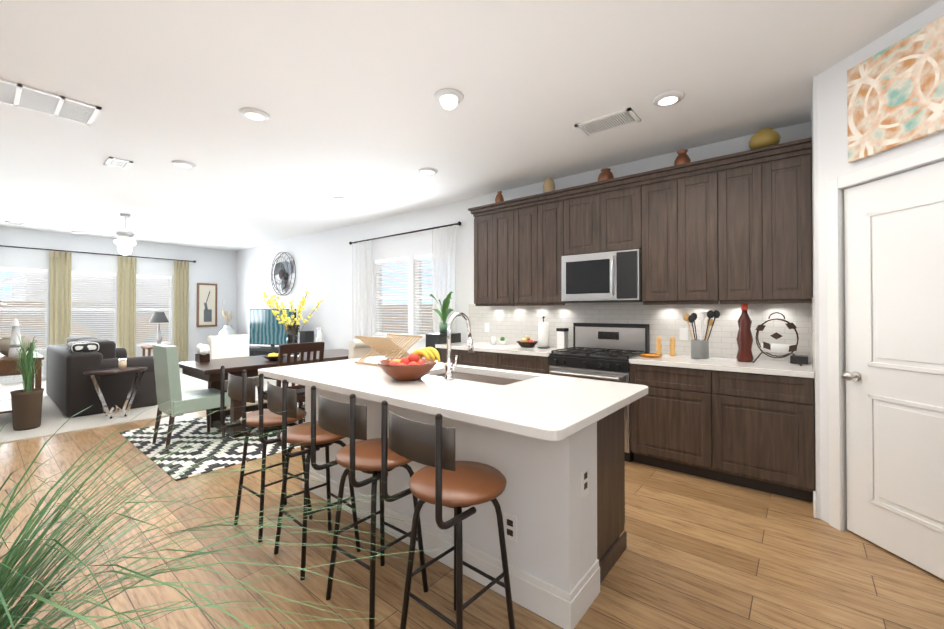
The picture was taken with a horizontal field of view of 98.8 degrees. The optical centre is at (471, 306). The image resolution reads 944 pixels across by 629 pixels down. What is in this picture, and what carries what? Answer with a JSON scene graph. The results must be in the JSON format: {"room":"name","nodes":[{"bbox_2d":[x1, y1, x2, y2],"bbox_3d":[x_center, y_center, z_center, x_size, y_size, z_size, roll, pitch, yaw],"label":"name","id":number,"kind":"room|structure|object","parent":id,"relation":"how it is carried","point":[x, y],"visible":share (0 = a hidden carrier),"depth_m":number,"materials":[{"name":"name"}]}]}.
{"room":"dining room and kitchen","nodes":[
{"label":"dining room and kitchen","id":0,"kind":"room"},
{"bbox_2d":[0,226,236,378],"bbox_3d":[-8.307,-0.021,7.662,0.150,2.860,7.070,0,-1,39],"label":"wall","id":1,"kind":"structure","parent":0,"point":[218,267],"depth_m":8.92,"materials":[{"name":"white"}]},
{"bbox_2d":[0,375,45,383],"bbox_3d":[-8.202,1.354,7.648,0.014,0.110,6.900,0,-1,39],"label":"baseboard","id":2,"kind":"structure","parent":1,"relation":"attached to","point":[12,380],"depth_m":7.42,"materials":[{"name":"white"}]},
{"bbox_2d":[0,267,47,353],"bbox_3d":[-8.392,0.067,7.518,0.160,1.580,0.780,0,-1,39],"label":"window","id":3,"kind":"structure","parent":1,"relation":"in","point":[45,321],"depth_m":7.60,"materials":[{"name":"white"}]},
{"bbox_2d":[71,271,116,347],"bbox_3d":[-7.760,0.075,8.293,0.160,1.580,0.780,0,-1,39],"label":"window","id":4,"kind":"structure","parent":1,"relation":"in","point":[113,309],"depth_m":8.32,"materials":[{"name":"white"}]},
{"bbox_2d":[0,245,195,262],"bbox_3d":[-7.678,-1.086,8.236,0.112,0.056,3.535,0,-1,39],"label":"curtain rod","id":5,"kind":"object","parent":1,"relation":"attached to","point":[194,261],"visible":1,"depth_m":8.16,"materials":[{"name":"grey"}]},
{"bbox_2d":[49,250,71,344],"bbox_3d":[-7.963,0.153,7.825,0.080,2.454,0.300,0,-1,39],"label":"curtain","id":6,"kind":"object","parent":5,"relation":"hanging from","point":[60,266],"visible":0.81,"depth_m":7.83,"materials":[{"name":"beige fabric"}]},
{"bbox_2d":[117,256,136,356],"bbox_3d":[-7.335,0.161,8.597,0.080,2.454,0.310,0,-1,39],"label":"curtain","id":7,"kind":"object","parent":5,"relation":"hanging from","point":[126,305],"visible":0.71,"depth_m":8.60,"materials":[{"name":"beige fabric"}]},
{"bbox_2d":[174,260,188,361],"bbox_3d":[-6.719,0.168,9.352,0.080,2.454,0.280,0,-1,39],"label":"curtain","id":8,"kind":"object","parent":5,"relation":"hanging from","point":[181,289],"visible":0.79,"depth_m":9.36,"materials":[{"name":"beige fabric"}]},
{"bbox_2d":[136,274,173,346],"bbox_3d":[-7.135,0.082,9.060,0.160,1.580,0.740,0,-1,39],"label":"window","id":9,"kind":"structure","parent":1,"relation":"in","point":[169,295],"depth_m":9.06,"materials":[{"name":"white"}]},
{"bbox_2d":[196,283,216,326],"bbox_3d":[-6.428,-0.046,9.820,0.035,1.050,0.430,0,-1,39],"label":"framed picture","id":10,"kind":"object","parent":1,"relation":"attached to","point":[206,304],"visible":1,"depth_m":9.80,"materials":[{"name":"brown"}]},
{"bbox_2d":[0,0,940,250],"bbox_3d":[-3.310,-1.539,3.700,12.920,0.100,7.220,0,-1,39],"label":"ceiling","id":11,"kind":"structure","parent":0,"point":[341,93],"depth_m":2.87,"materials":[{"name":"white paint"}]},
{"bbox_2d":[4,221,23,224],"bbox_3d":[-7.923,-1.450,7.008,0.250,0.013,0.220,0,-1,39],"label":"ceiling vent","id":12,"kind":"object","parent":11,"relation":"in","point":[14,223],"visible":1,"depth_m":7.00,"materials":[{"name":"white"}]},
{"bbox_2d":[0,78,101,125],"bbox_3d":[-3.395,-1.492,2.614,0.440,0.013,1.430,0,-1,39],"label":"ceiling vent","id":13,"kind":"object","parent":11,"relation":"in","point":[12,93],"visible":0.98,"depth_m":2.95,"materials":[{"name":"white"}]},
{"bbox_2d":[104,157,132,168],"bbox_3d":[-3.634,-1.477,4.157,0.300,0.013,0.180,0,-1,39],"label":"ceiling vent","id":14,"kind":"object","parent":11,"relation":"in","point":[117,162],"visible":1,"depth_m":4.15,"materials":[{"name":"white"}]},
{"bbox_2d":[72,213,176,246],"bbox_3d":[-5.455,-1.203,6.428,1.296,0.520,1.238,0,-1,39],"label":"ceiling fan","id":15,"kind":"object","parent":11,"relation":"hanging from","point":[125,235],"visible":1,"depth_m":6.31,"materials":[{"name":"grey"}]},
{"bbox_2d":[172,160,195,167],"bbox_3d":[-2.984,-1.473,4.195,0.210,0.021,0.210,0,-1,39],"label":"recessed light","id":16,"kind":"object","parent":11,"relation":"in","point":[183,164],"visible":0.98,"depth_m":4.16,"materials":[{"name":"white"}]},
{"bbox_2d":[239,107,269,121],"bbox_3d":[-1.682,-1.483,3.134,0.210,0.021,0.210,0,-1,39],"label":"recessed light","id":17,"kind":"object","parent":11,"relation":"in","point":[254,114],"visible":1,"depth_m":3.10,"materials":[{"name":"white"}]},
{"bbox_2d":[333,197,348,201],"bbox_3d":[-1.780,-1.460,5.497,0.210,0.021,0.210,0,-1,39],"label":"recessed light","id":18,"kind":"object","parent":11,"relation":"in","point":[342,199],"visible":0.98,"depth_m":5.47,"materials":[{"name":"white"}]},
{"bbox_2d":[419,168,437,174],"bbox_3d":[-0.475,-1.471,4.408,0.210,0.021,0.210,0,-1,39],"label":"recessed light","id":19,"kind":"object","parent":11,"relation":"in","point":[428,171],"visible":1,"depth_m":4.38,"materials":[{"name":"white"}]},
{"bbox_2d":[434,88,463,104],"bbox_3d":[-0.163,-1.485,2.876,0.210,0.021,0.210,0,-1,39],"label":"recessed light","id":20,"kind":"object","parent":11,"relation":"in","point":[447,96],"visible":0.98,"depth_m":2.85,"materials":[{"name":"white"}]},
{"bbox_2d":[574,107,640,136],"bbox_3d":[1.094,-1.485,3.271,0.450,0.013,0.260,0,-1,39],"label":"ceiling vent","id":21,"kind":"object","parent":11,"relation":"in","point":[612,121],"visible":0.98,"depth_m":3.25,"materials":[{"name":"white"}]},
{"bbox_2d":[652,90,683,106],"bbox_3d":[1.405,-1.485,2.901,0.210,0.021,0.210,0,-1,39],"label":"recessed light","id":22,"kind":"object","parent":11,"relation":"in","point":[667,98],"visible":0.98,"depth_m":2.87,"materials":[{"name":"white"}]},
{"bbox_2d":[0,400,943,628],"bbox_3d":[-3.310,1.421,3.672,12.920,0.100,7.220,0,-1,39],"label":"floor","id":23,"kind":"structure","parent":0,"point":[701,553],"depth_m":2.13,"materials":[{"name":"wood"}]},
{"bbox_2d":[0,368,297,443],"bbox_3d":[-6.275,1.387,6.089,4.970,0.014,6.920,0,-1,39],"label":"floor carpet","id":24,"kind":"object","parent":23,"relation":"on","point":[54,418],"visible":0.11,"depth_m":5.01,"materials":[{"name":"carpet"}]},
{"bbox_2d":[0,352,43,413],"bbox_3d":[-5.675,0.986,5.001,1.040,0.765,0.465,0,-1,39],"label":"console table","id":25,"kind":"object","parent":24,"relation":"on","point":[7,366],"visible":0.48,"depth_m":4.72,"materials":[{"name":"brown"}]},
{"bbox_2d":[7,318,21,357],"bbox_3d":[-5.454,0.366,4.836,0.130,0.470,0.127,0,-1,39],"label":"decor","id":26,"kind":"object","parent":25,"relation":"on","point":[12,351],"visible":0.88,"depth_m":4.80,"materials":[{"name":"white"}]},
{"bbox_2d":[0,337,31,355],"bbox_3d":[-5.748,0.491,5.075,0.340,0.225,0.337,0,-1,39],"label":"decorative pot","id":27,"kind":"object","parent":25,"relation":"on","point":[4,344],"visible":0.58,"depth_m":4.97,"materials":[{"name":"beige"}]},
{"bbox_2d":[7,333,51,430],"bbox_3d":[-4.996,0.831,4.577,0.423,1.068,0.377,0,-1,39],"label":"potted plant","id":28,"kind":"object","parent":24,"relation":"on","point":[26,400],"visible":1,"depth_m":4.51,"materials":[{"name":"brown ceramic"}]},
{"bbox_2d":[46,336,156,417],"bbox_3d":[-5.503,0.921,6.013,2.254,0.915,0.970,0,-1,39],"label":"sofa","id":29,"kind":"object","parent":24,"relation":"on","point":[70,391],"visible":0.77,"depth_m":5.27,"materials":[{"name":"black"}]},
{"bbox_2d":[83,359,146,418],"bbox_3d":[-4.455,1.018,5.074,0.420,0.718,0.609,0,-1,39],"label":"side table","id":30,"kind":"object","parent":24,"relation":"on","point":[122,366],"visible":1,"depth_m":5.06,"materials":[{"name":"brown wood"}]},
{"bbox_2d":[141,345,173,355],"bbox_3d":[-6.614,1.115,8.549,0.500,0.575,0.500,0,-1,39],"label":"end table","id":31,"kind":"object","parent":24,"relation":"on","point":[148,348],"visible":0.33,"depth_m":8.36,"materials":[{"name":"brown"}]},
{"bbox_2d":[149,312,168,343],"bbox_3d":[-6.614,0.466,8.555,0.340,0.720,0.340,0,-1,39],"label":"table lamp","id":32,"kind":"object","parent":31,"relation":"on","point":[159,317],"visible":0.88,"depth_m":8.49,"materials":[{"name":"grey"}]},
{"bbox_2d":[249,346,278,379],"bbox_3d":[-3.979,1.105,8.062,1.500,0.585,0.425,0,-1,23],"label":"tv stand","id":33,"kind":"object","parent":24,"relation":"on","point":[256,350],"visible":0.19,"depth_m":7.90,"materials":[{"name":"black"}]},
{"bbox_2d":[250,309,295,347],"bbox_3d":[-3.980,0.427,8.066,1.186,0.769,0.384,0,-1,39],"label":"screen","id":34,"kind":"object","parent":33,"relation":"on","point":[266,328],"visible":0.79,"depth_m":8.08,"materials":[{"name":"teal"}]},
{"bbox_2d":[300,331,313,342],"bbox_3d":[-3.164,0.927,7.706,0.231,0.935,0.258,0,-1,39],"label":"tower speaker","id":35,"kind":"object","parent":24,"relation":"on","point":[306,336],"visible":0.29,"depth_m":7.62},
{"bbox_3d":[-5.917,1.186,9.799,0.600,0.455,0.600,0,-1,39],"label":"table","id":36,"kind":"object","parent":24,"relation":"on","visible":0},
{"bbox_2d":[217,309,237,334],"bbox_3d":[-5.917,0.508,9.805,0.450,0.900,0.450,0,-1,39],"label":"vase","id":37,"kind":"object","parent":36,"relation":"on","point":[227,329],"visible":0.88,"depth_m":9.73,"materials":[{"name":"grey"}]},
{"bbox_3d":[-2.594,1.167,7.181,0.800,0.445,0.420,0,-1,39],"label":"bench","id":38,"kind":"object","parent":24,"relation":"on","visible":0},
{"bbox_2d":[315,327,322,341],"bbox_3d":[-2.764,0.652,7.311,0.222,0.585,0.195,0,-1,39],"label":"sculpture","id":39,"kind":"object","parent":38,"relation":"on","point":[319,337],"visible":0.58,"depth_m":7.27,"materials":[{"name":"white"}]},
{"bbox_2d":[119,402,304,480],"bbox_3d":[-2.177,1.378,4.929,1.990,0.009,2.900,0,-1,39],"label":"area rug","id":40,"kind":"object","parent":23,"relation":"on","point":[232,456],"visible":0.29,"depth_m":3.96,"materials":[{"name":"fabric"}]},
{"bbox_2d":[152,344,230,453],"bbox_3d":[-2.838,0.871,4.099,0.470,0.991,0.550,0,-1,39],"label":"chair","id":41,"kind":"object","parent":40,"relation":"on","point":[167,373],"visible":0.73,"depth_m":3.89,"materials":[{"name":"green fabric"},{"name":"dark wood"}]},
{"bbox_2d":[207,334,258,418],"bbox_3d":[-3.093,0.877,5.294,0.585,1.001,0.470,0,-1,39],"label":"chair","id":42,"kind":"object","parent":40,"relation":"on","point":[226,346],"visible":0.29,"depth_m":5.36,"materials":[{"name":"white fabric"},{"name":"dark wood"}]},
{"bbox_2d":[179,349,348,437],"bbox_3d":[-2.293,0.999,5.027,0.950,0.750,2.100,0,-1,39],"label":"dining table","id":43,"kind":"object","parent":40,"relation":"on","point":[210,372],"visible":0.35,"depth_m":4.42,"materials":[{"name":"brown wood"}]},
{"bbox_2d":[195,344,209,362],"bbox_3d":[-3.042,0.516,4.572,0.210,0.205,0.125,0,-1,39],"label":"flower box","id":44,"kind":"object","parent":43,"relation":"on","point":[202,354],"visible":1,"depth_m":4.53,"materials":[{"name":"brown wood"}]},
{"bbox_2d":[262,353,286,360],"bbox_3d":[-2.292,0.577,4.708,0.270,0.085,0.270,0,-1,39],"label":"bowl","id":45,"kind":"object","parent":43,"relation":"on","point":[272,357],"visible":0.67,"depth_m":4.65,"materials":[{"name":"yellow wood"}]},
{"bbox_2d":[263,291,323,356],"bbox_3d":[-2.272,0.210,5.124,0.742,0.826,0.586,0,-1,39],"label":"vase","id":46,"kind":"object","parent":43,"relation":"on","point":[293,332],"visible":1,"depth_m":5.04,"materials":[{"name":"yellow plant"}]},
{"bbox_2d":[258,342,324,445],"bbox_3d":[-1.914,0.870,4.294,0.486,0.996,0.476,0,-1,39],"label":"chair","id":47,"kind":"object","parent":40,"relation":"on","point":[297,348],"visible":0.42,"depth_m":4.16,"materials":[{"name":"brown wood"}]},
{"bbox_2d":[348,339,382,358],"bbox_3d":[-1.386,0.873,4.895,0.585,1.001,0.470,0,-1,39],"label":"chair","id":48,"kind":"object","parent":40,"relation":"on","point":[358,348],"visible":0.06,"depth_m":4.61,"materials":[{"name":"white"}]},
{"bbox_2d":[220,366,312,541],"bbox_3d":[-1.279,0.860,2.545,0.384,1.004,0.454,0,-1,39],"label":"stool","id":49,"kind":"object","parent":23,"relation":"on","point":[242,388],"visible":0.79,"depth_m":2.44,"materials":[{"name":"grey"}]},
{"bbox_2d":[259,373,360,580],"bbox_3d":[-0.877,0.857,2.215,0.383,1.004,0.456,0,-1,39],"label":"stool","id":50,"kind":"object","parent":23,"relation":"on","point":[280,400],"visible":0.85,"depth_m":2.13,"materials":[{"name":"grey"}]},
{"bbox_2d":[311,385,427,628],"bbox_3d":[-0.465,0.854,1.882,0.384,1.004,0.451,0,-1,39],"label":"stool","id":51,"kind":"object","parent":23,"relation":"on","point":[348,420],"visible":0.88,"depth_m":1.79,"materials":[{"name":"grey"}]},
{"bbox_2d":[426,333,460,359],"bbox_3d":[-0.372,0.866,5.272,0.230,1.040,0.435,0,-1,39],"label":"ice maker","id":52,"kind":"object","parent":23,"relation":"on","point":[433,339],"visible":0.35,"depth_m":5.13,"materials":[{"name":"black"}]},
{"bbox_2d":[429,291,453,333],"bbox_3d":[-0.383,0.073,5.303,0.480,0.545,0.204,0,-1,39],"label":"potted plant","id":53,"kind":"object","parent":52,"relation":"on","point":[445,311],"visible":0.92,"depth_m":5.24,"materials":[{"name":"green"}]},
{"bbox_2d":[381,400,514,628],"bbox_3d":[-0.078,0.851,1.565,0.384,1.004,0.454,0,-1,39],"label":"stool","id":54,"kind":"object","parent":23,"relation":"on","point":[443,478],"visible":1,"depth_m":1.49,"materials":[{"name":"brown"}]},
{"bbox_2d":[438,350,462,364],"bbox_3d":[-0.066,0.944,5.090,0.404,0.880,0.626,0,-1,39],"label":"base cabinet","id":55,"kind":"object","parent":23,"relation":"on","point":[443,353],"depth_m":4.82,"materials":[{"name":"wood"}]},
{"bbox_2d":[299,384,626,628],"bbox_3d":[-0.193,0.922,2.674,2.188,0.880,0.773,0,-1,39],"label":"kitchen island","id":56,"kind":"object","parent":23,"relation":"on","point":[551,448],"depth_m":1.91,"materials":[{"name":"white"}]},
{"bbox_2d":[258,356,647,443],"bbox_3d":[-0.276,0.461,2.569,2.370,0.040,1.110,0,-1,39],"label":"island countertop","id":57,"kind":"structure","parent":56,"relation":"on","point":[552,409],"depth_m":2.04,"materials":[{"name":"stone"}]},
{"bbox_2d":[355,334,422,366],"bbox_3d":[-0.660,0.337,3.199,0.420,0.218,0.336,0,-1,39],"label":"dish rack","id":58,"kind":"object","parent":57,"relation":"on","point":[381,347],"visible":0.85,"depth_m":3.17,"materials":[{"name":"beige"}]},
{"bbox_2d":[376,347,439,380],"bbox_3d":[-0.393,0.342,2.466,0.380,0.193,0.380,0,-1,39],"label":"fruit bowl","id":59,"kind":"object","parent":57,"relation":"on","point":[413,366],"visible":1,"depth_m":2.40,"materials":[{"name":"brown"}]},
{"bbox_2d":[444,312,473,379],"bbox_3d":[-0.059,0.235,2.522,0.112,0.408,0.262,0,-1,39],"label":"faucet","id":60,"kind":"object","parent":57,"relation":"on","point":[449,368],"visible":1,"depth_m":2.45,"materials":[{"name":"silver metal"}]},
{"bbox_2d":[434,372,521,383],"bbox_3d":[0.026,0.575,2.645,0.744,0.212,0.410,0,-1,39],"label":"sink","id":61,"kind":"object","parent":57,"relation":"in","point":[465,375],"depth_m":2.77,"materials":[{"name":"metal"}]},
{"bbox_2d":[463,350,502,368],"bbox_3d":[0.258,0.942,4.825,0.688,0.880,0.626,0,-1,39],"label":"base cabinet","id":62,"kind":"object","parent":23,"relation":"on","point":[478,359],"depth_m":4.54,"materials":[{"name":"wood"}]},
{"bbox_2d":[503,354,549,373],"bbox_3d":[0.694,0.938,4.470,0.694,0.880,0.626,0,-1,39],"label":"base cabinet","id":63,"kind":"object","parent":23,"relation":"on","point":[515,357],"depth_m":4.18,"materials":[{"name":"wood"}]},
{"bbox_2d":[435,342,572,357],"bbox_3d":[0.353,0.481,4.741,1.560,0.040,0.642,0,-1,39],"label":"countertop","id":64,"kind":"structure","parent":63,"relation":"on","point":[535,352],"depth_m":4.48,"materials":[{"name":"stone"}]},
{"bbox_2d":[516,335,537,347],"bbox_3d":[0.631,0.391,4.624,0.250,0.136,0.250,0,-1,39],"label":"fruit basket","id":65,"kind":"object","parent":64,"relation":"on","point":[527,341],"visible":1,"depth_m":4.56,"materials":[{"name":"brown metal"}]},
{"bbox_2d":[537,316,549,348],"bbox_3d":[0.799,0.281,4.514,0.140,0.354,0.140,0,-1,39],"label":"paper towel","id":66,"kind":"object","parent":64,"relation":"on","point":[543,334],"visible":1,"depth_m":4.47,"materials":[{"name":"white paper"}]},
{"bbox_2d":[556,328,568,348],"bbox_3d":[0.994,0.345,4.444,0.100,0.225,0.110,0,-1,39],"label":"canister","id":67,"kind":"object","parent":64,"relation":"on","point":[562,338],"visible":0.94,"depth_m":4.41,"materials":[{"name":"white"}]},
{"bbox_2d":[548,323,649,461],"bbox_3d":[1.233,0.771,3.966,0.774,1.205,0.703,0,-1,39],"label":"range","id":68,"kind":"object","parent":23,"relation":"on","point":[604,351],"visible":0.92,"depth_m":3.94,"materials":[{"name":"silver metal"}]},
{"bbox_2d":[629,353,814,502],"bbox_3d":[2.038,0.908,3.364,1.228,0.920,0.643,0,-1,39],"label":"base cabinet","id":69,"kind":"object","parent":23,"relation":"on","point":[734,421],"visible":0.96,"depth_m":3.07,"materials":[{"name":"wood"}]},
{"bbox_2d":[639,354,661,357],"bbox_3d":[1.611,0.441,3.657,0.194,0.018,0.191,0,-1,39],"label":"spoon rest","id":70,"kind":"object","parent":69,"relation":"on","point":[651,355],"visible":1,"depth_m":3.65,"materials":[{"name":"orange"}]},
{"bbox_2d":[656,336,661,354],"bbox_3d":[1.741,0.362,3.771,0.054,0.178,0.054,0,-1,24],"label":"pepper mill","id":71,"kind":"object","parent":69,"relation":"on","point":[659,346],"depth_m":3.75,"materials":[{"name":"brown"}]},
{"bbox_2d":[669,337,675,355],"bbox_3d":[1.846,0.361,3.724,0.054,0.178,0.054,0,-1,24],"label":"pepper mill","id":72,"kind":"object","parent":69,"relation":"on","point":[672,340],"depth_m":3.71,"materials":[{"name":"brown"}]},
{"bbox_2d":[683,310,719,358],"bbox_3d":[1.999,0.238,3.536,0.290,0.422,0.136,0,-1,39],"label":"utensil crock","id":73,"kind":"object","parent":69,"relation":"on","point":[700,348],"visible":1,"depth_m":3.50,"materials":[{"name":"grey"}]},
{"bbox_2d":[736,304,753,361],"bbox_3d":[2.236,0.202,3.318,0.120,0.490,0.120,0,-1,39],"label":"decorative bottle","id":74,"kind":"object","parent":69,"relation":"on","point":[744,338],"visible":0.96,"depth_m":3.28,"materials":[{"name":"brown"}]},
{"bbox_2d":[753,312,801,365],"bbox_3d":[2.410,0.245,3.199,0.307,0.407,0.153,0,-1,39],"label":"wine rack","id":75,"kind":"object","parent":69,"relation":"on","point":[789,349],"visible":1,"depth_m":3.17,"materials":[{"name":"grey metal"}]},
{"bbox_2d":[790,354,807,363],"bbox_3d":[2.595,0.416,3.210,0.110,0.060,0.130,0,-1,39],"label":"box","id":76,"kind":"object","parent":69,"relation":"on","point":[802,359],"visible":0.94,"depth_m":3.16,"materials":[{"name":"black"}]},
{"bbox_3d":[-0.802,0.979,0.264,0.920,0.720,0.920,0,-1,39],"label":"table","id":77,"kind":"object","parent":23,"relation":"on","visible":0},
{"bbox_2d":[0,395,442,628],"bbox_3d":[-0.678,0.395,0.500,1.345,0.450,1.324,0,-1,39],"label":"potted plant","id":78,"kind":"object","parent":77,"relation":"on","point":[14,587],"visible":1,"depth_m":0.60,"materials":[{"name":"green"}]},
{"bbox_2d":[237,121,810,361],"bbox_3d":[-1.077,-0.033,6.426,12.920,2.860,0.150,0,-1,39],"label":"wall","id":79,"kind":"structure","parent":0,"point":[323,263],"depth_m":7.08,"materials":[{"name":"white"}]},
{"bbox_2d":[271,252,295,295],"bbox_3d":[-4.064,-0.712,8.672,0.932,0.932,0.148,0,-1,39],"label":"decor","id":80,"kind":"object","parent":79,"relation":"attached to","point":[284,272],"visible":1,"depth_m":8.62,"materials":[{"name":"grey metal"}]},
{"bbox_2d":[372,256,408,338],"bbox_3d":[-1.284,-0.142,6.564,0.905,1.280,0.160,0,-1,39],"label":"dining room window","id":81,"kind":"structure","parent":79,"relation":"in","point":[379,299],"depth_m":6.59,"materials":[{"name":"white"}]},
{"bbox_2d":[349,221,460,244],"bbox_3d":[-1.129,-1.124,6.310,2.575,0.056,0.112,0,-1,39],"label":"curtain rod","id":82,"kind":"object","parent":79,"relation":"attached to","point":[458,223],"visible":0.98,"depth_m":6.11,"materials":[{"name":"grey"}]},
{"bbox_2d":[352,241,371,339],"bbox_3d":[-1.861,0.136,6.856,0.520,2.470,0.078,0,-1,39],"label":"curtain","id":83,"kind":"object","parent":82,"relation":"hanging from","point":[362,283],"visible":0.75,"depth_m":6.86,"materials":[{"name":"white fabric"}]},
{"bbox_2d":[432,226,455,332],"bbox_3d":[-0.392,0.125,5.659,0.430,2.470,0.078,0,-1,39],"label":"curtain","id":84,"kind":"object","parent":82,"relation":"hanging from","point":[443,263],"visible":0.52,"depth_m":5.66,"materials":[{"name":"white fabric"}]},
{"bbox_2d":[408,253,432,339],"bbox_3d":[-0.565,-0.147,5.991,0.995,1.280,0.180,0,-1,39],"label":"dining room window","id":85,"kind":"structure","parent":79,"relation":"in","point":[419,287],"depth_m":6.20,"materials":[{"name":"white"}]},
{"bbox_2d":[472,209,495,304],"bbox_3d":[0.267,-0.594,5.013,0.356,1.115,0.347,0,-1,39],"label":"upper cabinet","id":86,"kind":"object","parent":79,"relation":"attached to","point":[484,221],"depth_m":4.88,"materials":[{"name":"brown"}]},
{"bbox_2d":[496,205,519,304],"bbox_3d":[0.472,-0.596,4.846,0.419,1.115,0.347,0,-1,39],"label":"upper cabinet","id":87,"kind":"object","parent":79,"relation":"attached to","point":[508,216],"depth_m":4.67,"materials":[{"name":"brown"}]},
{"bbox_2d":[495,191,503,202],"bbox_3d":[0.334,-1.308,4.908,0.110,0.180,0.110,0,-1,39],"label":"vase","id":88,"kind":"object","parent":87,"relation":"on","point":[499,197],"visible":0.75,"depth_m":4.87,"materials":[{"name":"ceramic"}]},
{"bbox_2d":[520,197,543,304],"bbox_3d":[0.706,-0.597,4.655,0.435,1.115,0.347,0,-1,39],"label":"upper cabinet","id":89,"kind":"object","parent":79,"relation":"attached to","point":[531,212],"depth_m":4.47,"materials":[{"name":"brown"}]},
{"bbox_2d":[544,193,571,304],"bbox_3d":[0.948,-0.599,4.458,0.435,1.115,0.347,0,-1,39],"label":"upper cabinet","id":90,"kind":"object","parent":79,"relation":"attached to","point":[556,246],"depth_m":4.29,"materials":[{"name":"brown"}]},
{"bbox_2d":[543,177,554,192],"bbox_3d":[0.853,-1.327,4.485,0.136,0.210,0.136,0,-1,39],"label":"vase","id":91,"kind":"object","parent":90,"relation":"on","point":[548,185],"visible":0.71,"depth_m":4.43,"materials":[{"name":"beige"}]},
{"bbox_2d":[568,185,607,254],"bbox_3d":[1.242,-0.846,4.221,0.452,0.625,0.347,0,-1,39],"label":"upper cabinet","id":92,"kind":"object","parent":79,"relation":"attached to","point":[587,209],"depth_m":4.06,"materials":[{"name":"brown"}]},
{"bbox_2d":[562,249,641,302],"bbox_3d":[1.327,-0.287,4.060,0.770,0.477,0.481,0,-1,39],"label":"microwave","id":93,"kind":"object","parent":92,"relation":"attached to","point":[608,277],"visible":0.94,"depth_m":3.88,"materials":[{"name":"silver metal"}]},
{"bbox_2d":[608,177,643,251],"bbox_3d":[1.497,-0.848,4.013,0.452,0.625,0.347,0,-1,39],"label":"upper cabinet","id":94,"kind":"object","parent":79,"relation":"attached to","point":[626,199],"depth_m":3.82,"materials":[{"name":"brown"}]},
{"bbox_2d":[598,168,613,180],"bbox_3d":[1.349,-1.304,4.080,0.156,0.155,0.156,0,-1,39],"label":"vase","id":95,"kind":"object","parent":94,"relation":"on","point":[605,174],"visible":0.69,"depth_m":4.03,"materials":[{"name":"brown ceramic"}]},
{"bbox_2d":[469,298,814,371],"bbox_3d":[1.139,0.202,4.109,3.560,0.504,0.640,0,-1,39],"label":"backsplash","id":96,"kind":"structure","parent":79,"relation":"attached to","point":[512,324],"depth_m":3.91,"materials":[{"name":"tile"}]},
{"bbox_2d":[680,328,687,339],"bbox_3d":[1.993,0.255,3.811,0.070,0.115,0.003,0,-1,39],"label":"outlet","id":97,"kind":"object","parent":96,"relation":"attached to","point":[683,333],"depth_m":3.81,"materials":[{"name":"white"}]},
{"bbox_2d":[632,169,691,304],"bbox_3d":[1.789,-0.606,3.773,0.430,1.115,0.347,0,-1,39],"label":"upper cabinet","id":98,"kind":"object","parent":79,"relation":"attached to","point":[665,251],"depth_m":3.60,"materials":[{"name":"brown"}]},
{"bbox_2d":[688,161,731,303],"bbox_3d":[2.027,-0.608,3.579,0.429,1.115,0.347,0,-1,39],"label":"upper cabinet","id":99,"kind":"object","parent":79,"relation":"attached to","point":[707,185],"depth_m":3.40,"materials":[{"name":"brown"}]},
{"bbox_2d":[674,149,690,164],"bbox_3d":[1.891,-1.315,3.638,0.132,0.170,0.132,0,-1,39],"label":"vase","id":100,"kind":"object","parent":99,"relation":"on","point":[682,157],"visible":0.71,"depth_m":3.60,"materials":[{"name":"brown ceramic"}]},
{"bbox_2d":[728,153,775,300],"bbox_3d":[2.260,-0.609,3.389,0.424,1.115,0.347,0,-1,39],"label":"upper cabinet","id":101,"kind":"object","parent":79,"relation":"attached to","point":[734,228],"depth_m":3.21,"materials":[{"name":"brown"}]},
{"bbox_2d":[772,145,812,300],"bbox_3d":[2.467,-0.611,3.220,0.360,1.115,0.347,0,-1,39],"label":"upper cabinet","id":102,"kind":"object","parent":79,"relation":"attached to","point":[794,272],"depth_m":3.04,"materials":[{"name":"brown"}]},
{"bbox_2d":[749,128,780,149],"bbox_3d":[2.344,-1.322,3.244,0.210,0.175,0.208,0,-1,39],"label":"vase","id":103,"kind":"object","parent":102,"relation":"on","point":[765,137],"visible":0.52,"depth_m":3.18,"materials":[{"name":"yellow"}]},
{"bbox_2d":[811,76,820,518],"bbox_3d":[2.514,-0.066,2.894,0.110,2.860,0.790,0,-1,39],"label":"wall","id":104,"kind":"structure","parent":0,"point":[815,250],"depth_m":2.62,"materials":[{"name":"white"}]},
{"bbox_2d":[817,0,943,530],"bbox_3d":[2.360,-0.075,1.947,0.110,2.860,1.400,0,-1,-6],"label":"wall","id":105,"kind":"structure","parent":0,"point":[832,126],"depth_m":2.51,"materials":[{"name":"white"}]},
{"bbox_2d":[827,143,943,530],"bbox_3d":[2.315,0.281,2.104,0.617,2.150,0.648,0,-1,39],"label":"door frame","id":106,"kind":"structure","parent":105,"relation":"attached to","point":[834,276],"depth_m":2.47,"materials":[{"name":"white"}]},
{"bbox_2d":[842,161,943,579],"bbox_3d":[2.317,0.312,2.122,0.539,2.064,0.519,0,-1,39],"label":"pantry door","id":107,"kind":"structure","parent":105,"relation":"in","point":[893,375],"depth_m":2.18,"materials":[{"name":"white"}]},
{"bbox_2d":[847,15,943,162],"bbox_3d":[2.265,-1.129,2.133,0.038,0.550,0.530,0,-1,-6],"label":"picture","id":108,"kind":"object","parent":105,"relation":"attached to","point":[895,95],"visible":0.98,"depth_m":2.13},
{"label":"outside","id":109,"kind":"structure","parent":0,"visible":0},
{"bbox_3d":[-6.384,1.770,11.516,55.000,0.050,50.000,0,-1,39],"label":"ground","id":110,"kind":"structure","parent":109,"visible":0},
{"bbox_2d":[3,270,167,302],"bbox_3d":[-16.082,-0.978,20.221,9.600,5.590,9.400,0,-1,39],"label":"house","id":111,"kind":"structure","parent":110,"relation":"on","point":[97,295],"depth_m":15.44,"materials":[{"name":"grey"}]},
{"bbox_2d":[0,301,432,347],"bbox_3d":[-3.978,0.702,2.211,25.500,1.890,22.600,0,-1,39],"label":"fence","id":112,"kind":"object","parent":110,"relation":"on","point":[86,330],"depth_m":12.79,"materials":[{"name":"beige"}]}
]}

